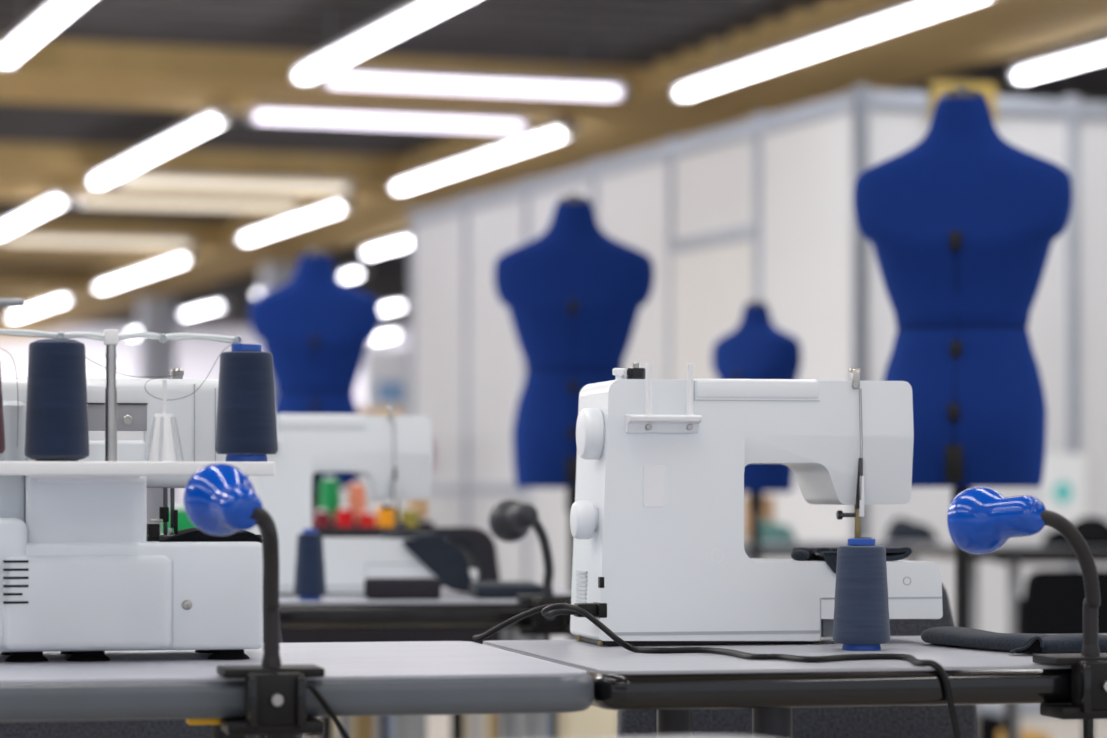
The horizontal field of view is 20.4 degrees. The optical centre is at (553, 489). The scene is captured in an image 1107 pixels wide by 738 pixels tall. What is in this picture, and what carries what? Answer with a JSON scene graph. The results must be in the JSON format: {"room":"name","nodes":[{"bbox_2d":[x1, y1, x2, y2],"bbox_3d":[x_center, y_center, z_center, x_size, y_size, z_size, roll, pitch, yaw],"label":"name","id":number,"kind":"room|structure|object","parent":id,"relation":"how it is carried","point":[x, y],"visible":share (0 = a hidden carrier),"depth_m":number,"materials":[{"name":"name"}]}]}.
{"room":"sewing workshop","nodes":[
{"label":"sewing workshop","id":0,"kind":"room"},
{"bbox_2d":[138,297,175,529],"bbox_3d":[-5.158,-0.789,40.000,0.500,3.419,0.500,0,0,-21],"label":"pillar","id":1,"kind":"structure","parent":0,"point":[155,314],"depth_m":39.80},
{"bbox_2d":[0,326,408,503],"bbox_3d":[-4.000,-0.930,50.600,36.000,3.700,0.200,0,0,0],"label":"wall","id":2,"kind":"structure","parent":0,"point":[196,358],"depth_m":50.51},
{"bbox_2d":[260,262,297,394],"bbox_3d":[-2.991,-0.789,34.000,0.500,3.419,0.500,0,0,-21],"label":"pillar","id":3,"kind":"structure","parent":0,"point":[273,275],"depth_m":33.79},
{"bbox_2d":[0,0,1106,337],"bbox_3d":[-5.659,-2.639,28.722,72.000,0.282,74.000,0,0,-19],"label":"ceiling","id":4,"kind":"structure","parent":0,"point":[129,73],"depth_m":19.63,"materials":[{"name":"wood"}]},
{"bbox_2d":[0,190,71,235],"bbox_3d":[-4.664,-2.538,27.214,0.125,0.327,3.940,0,0,-19],"label":"ceiling light","id":5,"kind":"object","parent":4,"relation":"hanging from","point":[57,198],"visible":0.88,"depth_m":26.60,"materials":[{"name":"white plastic"}]},
{"bbox_2d":[8,293,74,319],"bbox_3d":[-6.802,-2.538,40.703,0.124,0.327,4.640,0,0,-19],"label":"ceiling light","id":6,"kind":"object","parent":4,"relation":"hanging from","point":[65,297],"visible":0.91,"depth_m":40.33,"materials":[{"name":"white plastic"}]},
{"bbox_2d":[0,0,87,66],"bbox_3d":[-2.428,-2.538,15.345,0.124,0.327,4.040,0,0,-19],"label":"ceiling light","id":7,"kind":"object","parent":4,"relation":"hanging from","point":[52,13],"visible":1,"depth_m":16.11,"materials":[{"name":"white plastic"}]},
{"bbox_2d":[0,216,192,248],"bbox_3d":[-4.441,-2.538,29.882,1.890,0.327,0.140,0,0,-19],"label":"ceiling light","id":8,"kind":"object","parent":4,"relation":"hanging from","point":[7,238],"visible":0.91,"depth_m":29.83,"materials":[{"name":"white plastic"}]},
{"bbox_2d":[128,315,137,332],"bbox_3d":[-6.020,-2.538,46.049,0.124,0.327,3.040,0,0,-19],"label":"ceiling light","id":9,"kind":"object","parent":4,"relation":"hanging from","point":[134,330],"visible":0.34,"depth_m":47.04,"materials":[{"name":"white plastic"}]},
{"bbox_2d":[95,252,195,290],"bbox_3d":[-4.588,-2.538,34.273,0.125,0.327,5.040,0,0,-19],"label":"ceiling light","id":10,"kind":"object","parent":4,"relation":"hanging from","point":[184,257],"visible":0.92,"depth_m":33.89,"materials":[{"name":"white plastic"}]},
{"bbox_2d":[89,108,231,186],"bbox_3d":[-2.857,-2.538,21.966,0.125,0.327,4.440,0,0,-19],"label":"ceiling light","id":11,"kind":"object","parent":4,"relation":"hanging from","point":[206,121],"visible":0.95,"depth_m":21.54,"materials":[{"name":"white plastic"}]},
{"bbox_2d":[76,191,299,211],"bbox_3d":[-3.073,-2.538,25.911,1.890,0.327,0.140,0,0,-19],"label":"ceiling light","id":12,"kind":"object","parent":4,"relation":"hanging from","point":[91,199],"visible":0.89,"depth_m":25.85,"materials":[{"name":"white plastic"}]},
{"bbox_2d":[181,287,228,316],"bbox_3d":[-4.672,-2.538,41.119,0.125,0.327,2.440,0,0,-19],"label":"ceiling light","id":13,"kind":"object","parent":4,"relation":"hanging from","point":[218,304],"visible":0.98,"depth_m":40.93,"materials":[{"name":"white plastic"}]},
{"bbox_2d":[115,153,351,193],"bbox_3d":[-2.520,-2.538,24.304,1.890,0.327,0.140,0,0,-19],"label":"ceiling light","id":14,"kind":"object","parent":4,"relation":"hanging from","point":[313,185],"visible":0.87,"depth_m":24.25,"materials":[{"name":"white plastic"}]},
{"bbox_2d":[239,198,352,242],"bbox_3d":[-2.358,-2.538,27.797,0.124,0.327,3.740,0,0,-19],"label":"ceiling light","id":15,"kind":"object","parent":4,"relation":"hanging from","point":[341,204],"visible":0.97,"depth_m":27.53,"materials":[{"name":"white plastic"}]},
{"bbox_2d":[340,249,368,279],"bbox_3d":[-2.224,-2.538,34.347,0.124,0.327,0.840,0,0,-19],"label":"ceiling light","id":16,"kind":"object","parent":4,"relation":"hanging from","point":[347,274],"visible":1,"depth_m":34.23,"materials":[{"name":"white plastic"}]},
{"bbox_2d":[293,0,467,82],"bbox_3d":[-0.790,-2.538,15.963,0.125,0.327,4.140,0,0,-19],"label":"ceiling light","id":17,"kind":"object","parent":4,"relation":"hanging from","point":[417,12],"visible":1,"depth_m":16.42,"materials":[{"name":"white plastic"}]},
{"bbox_2d":[362,234,408,256],"bbox_3d":[-1.206,-2.538,29.304,0.125,0.327,4.240,0,0,-19],"label":"ceiling light","id":18,"kind":"object","parent":4,"relation":"hanging from","point":[402,241],"visible":0.45,"depth_m":30.56,"materials":[{"name":"white plastic"}]},
{"bbox_2d":[246,103,529,132],"bbox_3d":[-1.071,-2.538,20.096,1.890,0.327,0.140,0,0,-19],"label":"ceiling light","id":19,"kind":"object","parent":4,"relation":"hanging from","point":[258,113],"visible":0.93,"depth_m":20.04,"materials":[{"name":"white plastic"}]},
{"bbox_2d":[372,318,403,339],"bbox_3d":[-2.593,-2.538,48.075,0.124,0.327,1.440,0,0,-19],"label":"ceiling light","id":20,"kind":"object","parent":4,"relation":"hanging from","point":[393,333],"visible":0.83,"depth_m":47.81,"materials":[{"name":"white plastic"}]},
{"bbox_2d":[380,284,408,311],"bbox_3d":[-2.107,-2.538,40.522,0.124,0.327,1.240,0,0,-19],"label":"ceiling light","id":21,"kind":"object","parent":4,"relation":"hanging from","point":[402,303],"visible":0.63,"depth_m":40.38,"materials":[{"name":"white plastic"}]},
{"bbox_2d":[319,44,626,99],"bbox_3d":[-0.469,-2.538,18.347,1.890,0.327,0.141,0,0,-19],"label":"ceiling light","id":22,"kind":"object","parent":4,"relation":"hanging from","point":[335,77],"visible":0.92,"depth_m":18.29,"materials":[{"name":"white plastic"}]},
{"bbox_2d":[391,122,576,192],"bbox_3d":[-0.568,-2.538,22.596,0.124,0.327,4.140,0,0,-19],"label":"ceiling light","id":23,"kind":"object","parent":4,"relation":"hanging from","point":[560,130],"visible":0.96,"depth_m":22.25,"materials":[{"name":"white plastic"}]},
{"bbox_2d":[673,0,981,99],"bbox_3d":[1.451,-2.538,16.734,0.125,0.327,4.140,0,0,-19],"label":"ceiling light","id":24,"kind":"object","parent":4,"relation":"hanging from","point":[913,11],"visible":1,"depth_m":16.70,"materials":[{"name":"white plastic"}]},
{"bbox_2d":[1010,39,1106,82],"bbox_3d":[3.344,-2.538,16.090,0.124,0.327,3.890,0,0,-19],"label":"ceiling light","id":25,"kind":"object","parent":4,"relation":"hanging from","point":[1023,72],"visible":0.92,"depth_m":17.39,"materials":[{"name":"white plastic"}]},
{"bbox_2d":[409,84,866,639],"bbox_3d":[0.212,-0.350,15.012,0.057,2.540,5.842,0,0,-21],"label":"wall","id":26,"kind":"structure","parent":0,"point":[467,370],"depth_m":14.65,"materials":[{"name":"paint"}]},
{"bbox_2d":[669,138,752,495],"bbox_3d":[0.699,-0.315,13.648,0.104,2.450,0.925,0,0,-20],"label":"wall panel","id":27,"kind":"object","parent":26,"relation":"in","point":[711,249],"depth_m":13.68,"materials":[{"name":"paint"}]},
{"bbox_2d":[307,715,1106,737],"bbox_3d":[0.000,0.970,29.000,44.000,0.100,70.000,0,0,0],"label":"floor","id":28,"kind":"structure","parent":0,"point":[438,726],"depth_m":11.96,"materials":[{"name":"concrete"}]},
{"bbox_2d":[0,298,24,306],"bbox_3d":[-0.771,0.331,3.900,0.198,1.178,0.120,0,0,0],"label":"stand","id":29,"kind":"object","parent":28,"relation":"on","point":[4,302],"visible":1,"depth_m":3.90,"materials":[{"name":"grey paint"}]},
{"bbox_2d":[0,614,302,737],"bbox_3d":[-0.584,0.505,3.945,0.471,0.831,0.462,0,0,-12],"label":"chair","id":30,"kind":"object","parent":28,"relation":"on","point":[156,728],"visible":0.03,"depth_m":3.72,"materials":[{"name":"grey fabric"}]},
{"bbox_2d":[0,641,593,737],"bbox_3d":[-0.657,0.546,3.059,1.300,0.748,0.645,0,0,-12],"label":"work table","id":31,"kind":"object","parent":28,"relation":"on","point":[405,677],"visible":0.83,"depth_m":2.86,"materials":[{"name":"grey laminate"}]},
{"bbox_2d":[0,329,274,661],"bbox_3d":[-0.469,0.007,3.118,0.349,0.329,0.300,0,0,-12],"label":"machine","id":32,"kind":"object","parent":31,"relation":"on","point":[84,574],"visible":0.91,"depth_m":3.08,"materials":[{"name":"white plastic"}]},
{"bbox_2d":[0,366,4,452],"bbox_3d":[-0.563,-0.082,2.983,0.062,0.108,0.062,0,0,-17],"label":"thread cone","id":33,"kind":"object","parent":32,"relation":"on","point":[2,432],"visible":1,"depth_m":2.98,"materials":[{"name":"fabric"}]},
{"bbox_2d":[25,339,88,460],"bbox_3d":[-0.484,-0.088,3.000,0.062,0.119,0.062,0,0,-11],"label":"thread cone","id":34,"kind":"object","parent":32,"relation":"on","point":[56,428],"visible":0.94,"depth_m":2.98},
{"bbox_2d":[0,461,274,475],"bbox_3d":[-0.446,-0.021,3.009,0.340,0.014,0.078,0,0,-12],"label":"shelf","id":35,"kind":"object","parent":32,"relation":"attached to","point":[7,468],"depth_m":2.98,"materials":[{"name":"white plastic"}]},
{"bbox_2d":[159,528,261,541],"bbox_3d":[-0.358,0.046,3.172,0.104,0.014,0.120,0,0,-12],"label":"cloth piece","id":36,"kind":"object","parent":32,"relation":"on","point":[191,534],"visible":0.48,"depth_m":3.12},
{"bbox_2d":[215,344,277,461],"bbox_3d":[-0.303,-0.086,3.038,0.062,0.116,0.062,0,0,36],"label":"thread cone","id":37,"kind":"object","parent":32,"relation":"on","point":[246,426],"visible":1,"depth_m":3.02,"materials":[{"name":"blue fabric"}]},
{"bbox_2d":[186,718,221,724],"bbox_3d":[-0.323,0.213,2.849,0.033,0.007,0.030,0,0,-12],"label":"tag","id":38,"kind":"object","parent":31,"relation":"attached to","point":[217,721],"visible":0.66,"depth_m":2.83,"materials":[{"name":"plastic"}]},
{"bbox_2d":[183,463,348,737],"bbox_3d":[-0.235,0.446,2.861,0.223,0.941,0.196,0,0,-13],"label":"lamp","id":39,"kind":"object","parent":31,"relation":"on","point":[219,499],"depth_m":2.79,"materials":[{"name":"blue plastic"}]},
{"bbox_2d":[249,248,379,737],"bbox_3d":[-0.764,0.072,9.850,0.419,1.692,0.398,0,0,-4],"label":"mannequin","id":40,"kind":"object","parent":28,"relation":"on","point":[317,329],"visible":0.66,"depth_m":9.78,"materials":[{"name":"fabric"}]},
{"bbox_2d":[332,717,338,737],"bbox_3d":[-0.160,0.690,7.172,0.730,0.460,0.300,0,0,-4],"label":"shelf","id":41,"kind":"object","parent":28,"relation":"on","point":[335,732],"visible":0.02,"depth_m":7.00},
{"bbox_2d":[341,716,346,737],"bbox_3d":[-0.484,0.623,7.119,0.014,0.313,0.220,0,0,-4],"label":"folder","id":42,"kind":"object","parent":41,"relation":"on","point":[343,718],"visible":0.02,"depth_m":7.01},
{"bbox_2d":[348,716,354,737],"bbox_3d":[-0.468,0.620,7.120,0.016,0.320,0.220,0,0,-4],"label":"folder","id":43,"kind":"object","parent":41,"relation":"on","point":[351,719],"visible":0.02,"depth_m":7.01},
{"bbox_2d":[355,716,363,737],"bbox_3d":[-0.449,0.627,7.121,0.019,0.305,0.220,0,0,-4],"label":"folder","id":44,"kind":"object","parent":41,"relation":"on","point":[359,720],"visible":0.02,"depth_m":7.01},
{"bbox_2d":[364,716,372,737],"bbox_3d":[-0.429,0.628,7.123,0.019,0.302,0.220,0,0,-4],"label":"folder","id":45,"kind":"object","parent":41,"relation":"on","point":[368,720],"visible":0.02,"depth_m":7.01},
{"bbox_2d":[373,716,379,737],"bbox_3d":[-0.411,0.625,7.124,0.014,0.310,0.220,0,0,-4],"label":"folder","id":46,"kind":"object","parent":41,"relation":"on","point":[376,719],"visible":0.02,"depth_m":7.01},
{"bbox_2d":[380,716,386,737],"bbox_3d":[-0.395,0.623,7.125,0.014,0.313,0.220,0,0,-4],"label":"folder","id":47,"kind":"object","parent":41,"relation":"on","point":[383,719],"visible":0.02,"depth_m":7.02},
{"bbox_2d":[387,716,394,737],"bbox_3d":[-0.378,0.625,7.126,0.018,0.310,0.220,0,0,-4],"label":"folder","id":48,"kind":"object","parent":41,"relation":"on","point":[390,719],"visible":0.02,"depth_m":7.02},
{"bbox_2d":[463,714,469,737],"bbox_3d":[-0.205,0.629,7.138,0.015,0.300,0.220,0,0,-4],"label":"folder","id":49,"kind":"object","parent":41,"relation":"on","point":[466,718],"visible":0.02,"depth_m":7.03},
{"bbox_2d":[470,714,479,737],"bbox_3d":[-0.185,0.625,7.140,0.022,0.308,0.220,0,0,-4],"label":"folder","id":50,"kind":"object","parent":41,"relation":"on","point":[474,718],"visible":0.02,"depth_m":7.03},
{"bbox_2d":[480,714,488,737],"bbox_3d":[-0.165,0.626,7.141,0.017,0.308,0.220,0,0,-4],"label":"folder","id":51,"kind":"object","parent":41,"relation":"on","point":[484,718],"visible":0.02,"depth_m":7.03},
{"bbox_2d":[489,714,497,737],"bbox_3d":[-0.144,0.628,7.143,0.020,0.302,0.220,0,0,-4],"label":"folder","id":52,"kind":"object","parent":41,"relation":"on","point":[493,718],"visible":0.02,"depth_m":7.03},
{"bbox_2d":[498,714,500,737],"bbox_3d":[-0.125,0.624,7.144,0.016,0.312,0.220,0,0,-4],"label":"folder","id":53,"kind":"object","parent":41,"relation":"on","point":[499,715],"visible":0.02,"depth_m":7.03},
{"bbox_2d":[547,713,548,737],"bbox_3d":[-0.028,0.621,7.151,0.021,0.318,0.220,0,0,-4],"label":"folder","id":54,"kind":"object","parent":41,"relation":"on","point":[547,713],"visible":0.02,"depth_m":7.04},
{"bbox_2d":[549,713,556,737],"bbox_3d":[-0.007,0.627,7.152,0.017,0.306,0.220,0,0,-4],"label":"folder","id":55,"kind":"object","parent":41,"relation":"on","point":[552,716],"visible":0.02,"depth_m":7.04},
{"bbox_2d":[557,713,559,737],"bbox_3d":[0.012,0.627,7.154,0.019,0.305,0.220,0,0,-4],"label":"folder","id":56,"kind":"object","parent":41,"relation":"on","point":[558,714],"visible":0.02,"depth_m":7.04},
{"bbox_2d":[340,488,405,520],"bbox_3d":[-0.992,0.267,16.635,0.320,1.306,0.312,0,0,-20],"label":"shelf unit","id":57,"kind":"object","parent":28,"relation":"on","point":[372,505],"visible":0.05,"depth_m":16.51,"materials":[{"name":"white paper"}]},
{"bbox_2d":[358,408,369,414],"bbox_3d":[-1.061,-0.414,16.562,0.120,0.055,0.100,0,0,-20],"label":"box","id":58,"kind":"object","parent":57,"relation":"on","point":[365,411],"visible":0.27,"depth_m":16.52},
{"bbox_2d":[375,408,400,414],"bbox_3d":[-0.897,-0.414,16.623,0.120,0.055,0.100,0,0,-20],"label":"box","id":59,"kind":"object","parent":57,"relation":"on","point":[378,411],"visible":0.49,"depth_m":16.58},
{"bbox_2d":[365,349,408,506],"bbox_3d":[-0.950,0.045,18.200,0.340,1.750,0.300,0,0,-20],"label":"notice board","id":60,"kind":"object","parent":28,"relation":"on","point":[386,371],"visible":0.03,"depth_m":18.18,"materials":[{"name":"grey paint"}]},
{"bbox_2d":[280,527,500,737],"bbox_3d":[-0.314,0.494,5.850,0.438,0.853,0.462,0,0,-5],"label":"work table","id":61,"kind":"object","parent":28,"relation":"on","point":[485,542],"visible":0.18,"depth_m":5.62,"materials":[{"name":"black metal"}]},
{"bbox_2d":[396,715,426,737],"bbox_3d":[-0.950,0.546,6.509,1.500,0.748,0.700,0,0,-6],"label":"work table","id":62,"kind":"object","parent":28,"relation":"on","point":[407,726],"visible":0.02,"depth_m":6.36,"materials":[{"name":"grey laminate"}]},
{"bbox_2d":[312,521,433,526],"bbox_3d":[-0.406,0.119,6.590,0.300,0.105,0.180,0,0,-6],"label":"rack","id":63,"kind":"object","parent":62,"relation":"on","point":[420,523],"visible":0.09,"depth_m":6.60,"materials":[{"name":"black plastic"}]},
{"bbox_2d":[313,509,330,526],"bbox_3d":[-0.492,0.081,6.535,0.041,0.081,0.041,0,0,38],"label":"thread cone","id":64,"kind":"object","parent":63,"relation":"on","point":[321,518],"visible":0.45,"depth_m":6.52,"materials":[{"name":"fabric"}]},
{"bbox_2d":[319,476,340,520],"bbox_3d":[-0.482,0.018,6.627,0.050,0.097,0.050,0,0,38],"label":"thread cone","id":65,"kind":"object","parent":63,"relation":"on","point":[329,496],"visible":0.75,"depth_m":6.61,"materials":[{"name":"green fabric"}]},
{"bbox_2d":[335,507,354,526],"bbox_3d":[-0.444,0.079,6.540,0.044,0.086,0.044,0,0,-24],"label":"thread cone","id":66,"kind":"object","parent":63,"relation":"on","point":[344,516],"visible":0.57,"depth_m":6.52,"materials":[{"name":"fabric"}]},
{"bbox_2d":[347,481,366,520],"bbox_3d":[-0.424,0.024,6.633,0.044,0.086,0.044,0,0,-37],"label":"thread cone","id":67,"kind":"object","parent":63,"relation":"on","point":[357,502],"visible":0.74,"depth_m":6.62,"materials":[{"name":"orange fabric"}]},
{"bbox_2d":[358,511,375,526],"bbox_3d":[-0.397,0.083,6.545,0.040,0.078,0.040,0,0,-42],"label":"thread cone","id":68,"kind":"object","parent":63,"relation":"on","point":[366,518],"visible":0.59,"depth_m":6.53,"materials":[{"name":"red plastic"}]},
{"bbox_2d":[376,504,394,526],"bbox_3d":[-0.357,0.076,6.549,0.047,0.092,0.047,0,0,-40],"label":"thread cone","id":69,"kind":"object","parent":63,"relation":"on","point":[384,518],"visible":0.3,"depth_m":6.53,"materials":[{"name":"orange fabric"}]},
{"bbox_2d":[400,507,418,526],"bbox_3d":[-0.308,0.079,6.554,0.044,0.086,0.044,0,0,-9],"label":"thread cone","id":70,"kind":"object","parent":63,"relation":"on","point":[409,515],"visible":0.54,"depth_m":6.54,"materials":[{"name":"fabric"}]},
{"bbox_2d":[407,499,428,520],"bbox_3d":[-0.293,0.021,6.647,0.047,0.092,0.047,0,0,2],"label":"thread cone","id":71,"kind":"object","parent":63,"relation":"on","point":[421,506],"visible":0.25,"depth_m":6.63,"materials":[{"name":"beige fabric"}]},
{"bbox_2d":[279,587,570,737],"bbox_3d":[-0.682,0.546,5.035,1.450,0.748,0.720,0,0,-5],"label":"work table","id":72,"kind":"object","parent":28,"relation":"on","point":[453,609],"visible":0.19,"depth_m":4.72,"materials":[{"name":"grey laminate"}]},
{"bbox_2d":[160,504,196,532],"bbox_3d":[-0.590,0.097,4.900,0.085,0.150,0.085,0,0,-18],"label":"thread cone","id":73,"kind":"object","parent":72,"relation":"on","point":[184,522],"visible":0.16,"depth_m":4.87,"materials":[{"name":"green fabric"}]},
{"bbox_2d":[294,529,325,600],"bbox_3d":[-0.380,0.116,4.800,0.051,0.111,0.051,0,0,31],"label":"thread cone","id":74,"kind":"object","parent":72,"relation":"on","point":[309,581],"visible":1,"depth_m":4.78,"materials":[{"name":"blue fabric"}]},
{"bbox_2d":[245,407,447,594],"bbox_3d":[-0.383,0.015,5.057,0.417,0.314,0.172,0,0,-12],"label":"sewing machine","id":75,"kind":"object","parent":72,"relation":"on","point":[391,455],"visible":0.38,"depth_m":5.00,"materials":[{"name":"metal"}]},
{"bbox_2d":[379,532,489,592],"bbox_3d":[-0.197,0.120,5.099,0.165,0.098,0.148,0,0,-12],"label":"cloth piece","id":76,"kind":"object","parent":75,"relation":"on","point":[443,558],"visible":0.89,"depth_m":5.03,"materials":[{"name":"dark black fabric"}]},
{"bbox_2d":[364,578,440,599],"bbox_3d":[-0.240,0.156,4.880,0.118,0.031,0.120,0,0,-5],"label":"tray","id":77,"kind":"object","parent":72,"relation":"on","point":[374,588],"visible":1,"depth_m":4.82,"materials":[{"name":"black plastic"}]},
{"bbox_2d":[469,581,542,598],"bbox_3d":[-0.077,0.161,4.960,0.109,0.022,0.220,0,0,-5],"label":"folded cloth","id":78,"kind":"object","parent":72,"relation":"on","point":[478,589],"visible":0.84,"depth_m":4.85,"materials":[{"name":"fabric"}]},
{"bbox_2d":[469,569,477,580],"bbox_3d":[-0.145,0.141,5.080,0.036,0.020,0.060,0,0,-5],"label":"pack","id":79,"kind":"object","parent":78,"relation":"on","point":[473,572],"visible":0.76,"depth_m":5.05},
{"bbox_2d":[489,499,573,639],"bbox_3d":[-0.030,0.136,4.730,0.136,0.244,0.098,0,0,-5],"label":"lamp","id":80,"kind":"object","parent":72,"relation":"on","point":[510,520],"visible":0.94,"depth_m":4.71,"materials":[{"name":"black plastic"}]},
{"bbox_2d":[494,193,653,639],"bbox_3d":[0.053,0.072,8.030,0.419,1.692,0.398,0,0,2],"label":"mannequin","id":81,"kind":"object","parent":28,"relation":"on","point":[574,294],"visible":0.88,"depth_m":7.95,"materials":[{"name":"fabric"}]},
{"bbox_2d":[560,705,615,737],"bbox_3d":[0.069,0.631,6.300,0.093,0.577,0.200,0,0,-6],"label":"carton","id":82,"kind":"object","parent":28,"relation":"on","point":[593,722],"visible":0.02,"depth_m":6.20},
{"bbox_2d":[646,736,745,737],"bbox_3d":[-0.324,0.546,1.683,1.200,0.748,0.600,0,0,-20],"label":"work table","id":83,"kind":"object","parent":28,"relation":"on","point":[681,736],"visible":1,"depth_m":2.14,"materials":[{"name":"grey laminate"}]},
{"bbox_2d":[712,300,801,557],"bbox_3d":[0.566,0.193,8.600,0.398,1.450,0.398,0,0,-43],"label":"mannequin","id":84,"kind":"object","parent":28,"relation":"on","point":[756,349],"visible":0.54,"depth_m":8.53,"materials":[{"name":"blue fabric"},{"name":"black plastic"},{"name":"dark metal"}]},
{"bbox_2d":[483,634,1106,737],"bbox_3d":[0.612,0.546,3.351,1.300,0.748,0.625,0,0,-13],"label":"work table","id":85,"kind":"object","parent":28,"relation":"on","point":[673,685],"visible":0.66,"depth_m":2.99,"materials":[{"name":"grey laminate"}]},
{"bbox_2d":[570,362,942,645],"bbox_3d":[0.220,0.015,3.470,0.417,0.314,0.172,0,0,-12],"label":"sewing machine","id":86,"kind":"object","parent":85,"relation":"on","point":[657,512],"visible":0.95,"depth_m":3.40,"materials":[{"name":"white plastic"}]},
{"bbox_2d":[576,570,587,602],"bbox_3d":[0.036,0.111,3.463,0.012,0.041,0.050,0,0,-12],"label":"vent grille","id":87,"kind":"object","parent":86,"relation":"attached to","point":[581,575],"depth_m":3.46,"materials":[{"name":"grey plastic"}]},
{"bbox_2d":[593,602,606,617],"bbox_3d":[0.051,0.132,3.384,0.010,0.016,0.031,0,0,-12],"label":"power socket","id":88,"kind":"object","parent":86,"relation":"attached to","point":[602,606],"depth_m":3.37,"materials":[{"name":"black plastic"}]},
{"bbox_2d":[598,577,603,587],"bbox_3d":[0.052,0.101,3.374,0.005,0.012,0.011,0,0,-12],"label":"switch","id":89,"kind":"object","parent":86,"relation":"attached to","point":[600,579],"depth_m":3.37,"materials":[{"name":"black plastic"}]},
{"bbox_2d":[473,603,960,737],"bbox_3d":[0.160,0.531,3.218,0.664,0.819,0.279,0,0,24],"label":"power cord","id":90,"kind":"object","parent":86,"relation":"attached to","point":[588,610],"visible":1,"depth_m":3.23,"materials":[{"name":"black plastic"}]},
{"bbox_2d":[791,546,911,573],"bbox_3d":[0.329,0.081,3.479,0.135,0.033,0.110,0,0,-12],"label":"cloth piece","id":91,"kind":"object","parent":86,"relation":"on","point":[828,554],"visible":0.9,"depth_m":3.45,"materials":[{"name":"fabric"}]},
{"bbox_2d":[833,538,889,650],"bbox_3d":[0.332,0.112,3.310,0.062,0.120,0.062,0,0,-21],"label":"thread cone","id":92,"kind":"object","parent":85,"relation":"on","point":[861,622],"visible":1,"depth_m":3.29,"materials":[{"name":"dark blue thread"},{"name":"blue plastic"}]},
{"bbox_2d":[921,626,1106,653],"bbox_3d":[0.542,0.161,3.337,0.217,0.020,0.267,0,0,-16],"label":"cloth","id":93,"kind":"object","parent":85,"relation":"on","point":[951,636],"visible":0.91,"depth_m":3.25,"materials":[{"name":"dark grey cloth"},{"name":"black cloth"}]},
{"bbox_2d":[947,487,1106,737],"bbox_3d":[0.480,0.128,3.005,0.189,0.261,0.097,0,0,-13],"label":"lamp","id":94,"kind":"object","parent":85,"relation":"on","point":[980,520],"visible":1,"depth_m":2.98,"materials":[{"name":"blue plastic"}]},
{"bbox_2d":[617,584,976,737],"bbox_3d":[0.257,0.509,4.005,0.463,0.823,0.462,0,0,-13],"label":"chair","id":95,"kind":"object","parent":28,"relation":"on","point":[931,721],"visible":0.12,"depth_m":3.79,"materials":[{"name":"grey fabric"}]},
{"bbox_2d":[744,540,940,560],"bbox_3d":[0.882,0.546,10.295,0.700,0.748,0.700,0,0,-8],"label":"work table","id":96,"kind":"object","parent":28,"relation":"on","point":[768,549],"visible":0.17,"depth_m":9.95,"materials":[{"name":"grey laminate"}]},
{"bbox_2d":[744,496,773,540],"bbox_3d":[0.693,0.096,10.399,0.091,0.152,0.100,0,0,-8],"label":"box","id":97,"kind":"object","parent":96,"relation":"on","point":[767,513],"visible":0.44,"depth_m":10.35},
{"bbox_2d":[749,519,796,541],"bbox_3d":[0.726,0.134,10.198,0.158,0.074,0.164,0,0,0],"label":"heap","id":98,"kind":"object","parent":96,"relation":"on","point":[770,531],"visible":0.69,"depth_m":10.15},
{"bbox_2d":[884,517,938,541],"bbox_3d":[1.186,0.131,10.198,0.182,0.081,0.168,0,0,0],"label":"heap","id":99,"kind":"object","parent":96,"relation":"on","point":[901,529],"visible":1,"depth_m":10.15,"materials":[{"name":"fabric"}]},
{"bbox_2d":[853,86,1071,627],"bbox_3d":[0.784,0.072,5.900,0.419,1.692,0.398,0,0,14],"label":"mannequin","id":100,"kind":"object","parent":28,"relation":"on","point":[962,224],"visible":0.96,"depth_m":5.81,"materials":[{"name":"fabric"}]},
{"bbox_2d":[978,713,1004,737],"bbox_3d":[1.508,0.851,10.699,0.103,0.138,0.200,0,0,-8],"label":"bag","id":101,"kind":"object","parent":28,"relation":"on","point":[989,725],"visible":0.66,"depth_m":10.61,"materials":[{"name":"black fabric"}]},
{"bbox_2d":[905,544,1106,737],"bbox_3d":[1.853,0.546,9.544,1.400,0.748,0.700,0,0,-8],"label":"work table","id":102,"kind":"object","parent":28,"relation":"on","point":[1013,555],"visible":0.44,"depth_m":9.25,"materials":[{"name":"grey paint"}]},
{"bbox_2d":[1042,517,1106,545],"bbox_3d":[1.650,0.127,9.496,0.220,0.089,0.220,0,0,-41],"label":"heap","id":103,"kind":"object","parent":102,"relation":"on","point":[1093,530],"visible":0.62,"depth_m":9.44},
{"bbox_2d":[998,730,1050,737],"bbox_3d":[1.485,0.841,9.699,0.116,0.156,0.200,0,0,-8],"label":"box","id":104,"kind":"object","parent":28,"relation":"on","point":[1001,733],"visible":0.71,"depth_m":9.64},
{"bbox_2d":[1005,569,1106,737],"bbox_3d":[1.413,0.571,8.726,0.438,0.701,0.462,0,0,-12],"label":"chair","id":105,"kind":"object","parent":28,"relation":"on","point":[1051,602],"visible":0.31,"depth_m":8.49,"materials":[{"name":"plastic"}]},
{"bbox_2d":[858,84,1106,715],"bbox_3d":[3.938,-0.350,13.314,5.842,2.540,0.057,0,0,-21],"label":"wall","id":106,"kind":"structure","parent":0,"point":[1067,329],"depth_m":12.60,"materials":[{"name":"paint"}]},
{"bbox_2d":[930,81,995,122],"bbox_3d":[1.655,-1.566,12.418,0.291,0.158,0.024,0,0,-20],"label":"board","id":107,"kind":"object","parent":106,"relation":"attached to","point":[936,87],"visible":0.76,"depth_m":12.40,"materials":[{"name":"yellow wood"}]},
{"bbox_2d":[1039,453,1085,526],"bbox_3d":[2.086,0.000,12.591,0.214,0.300,0.006,0,0,-20],"label":"poster","id":108,"kind":"object","parent":106,"relation":"attached to","point":[1062,491],"visible":0.94,"depth_m":12.59,"materials":[{"name":"white paper"}]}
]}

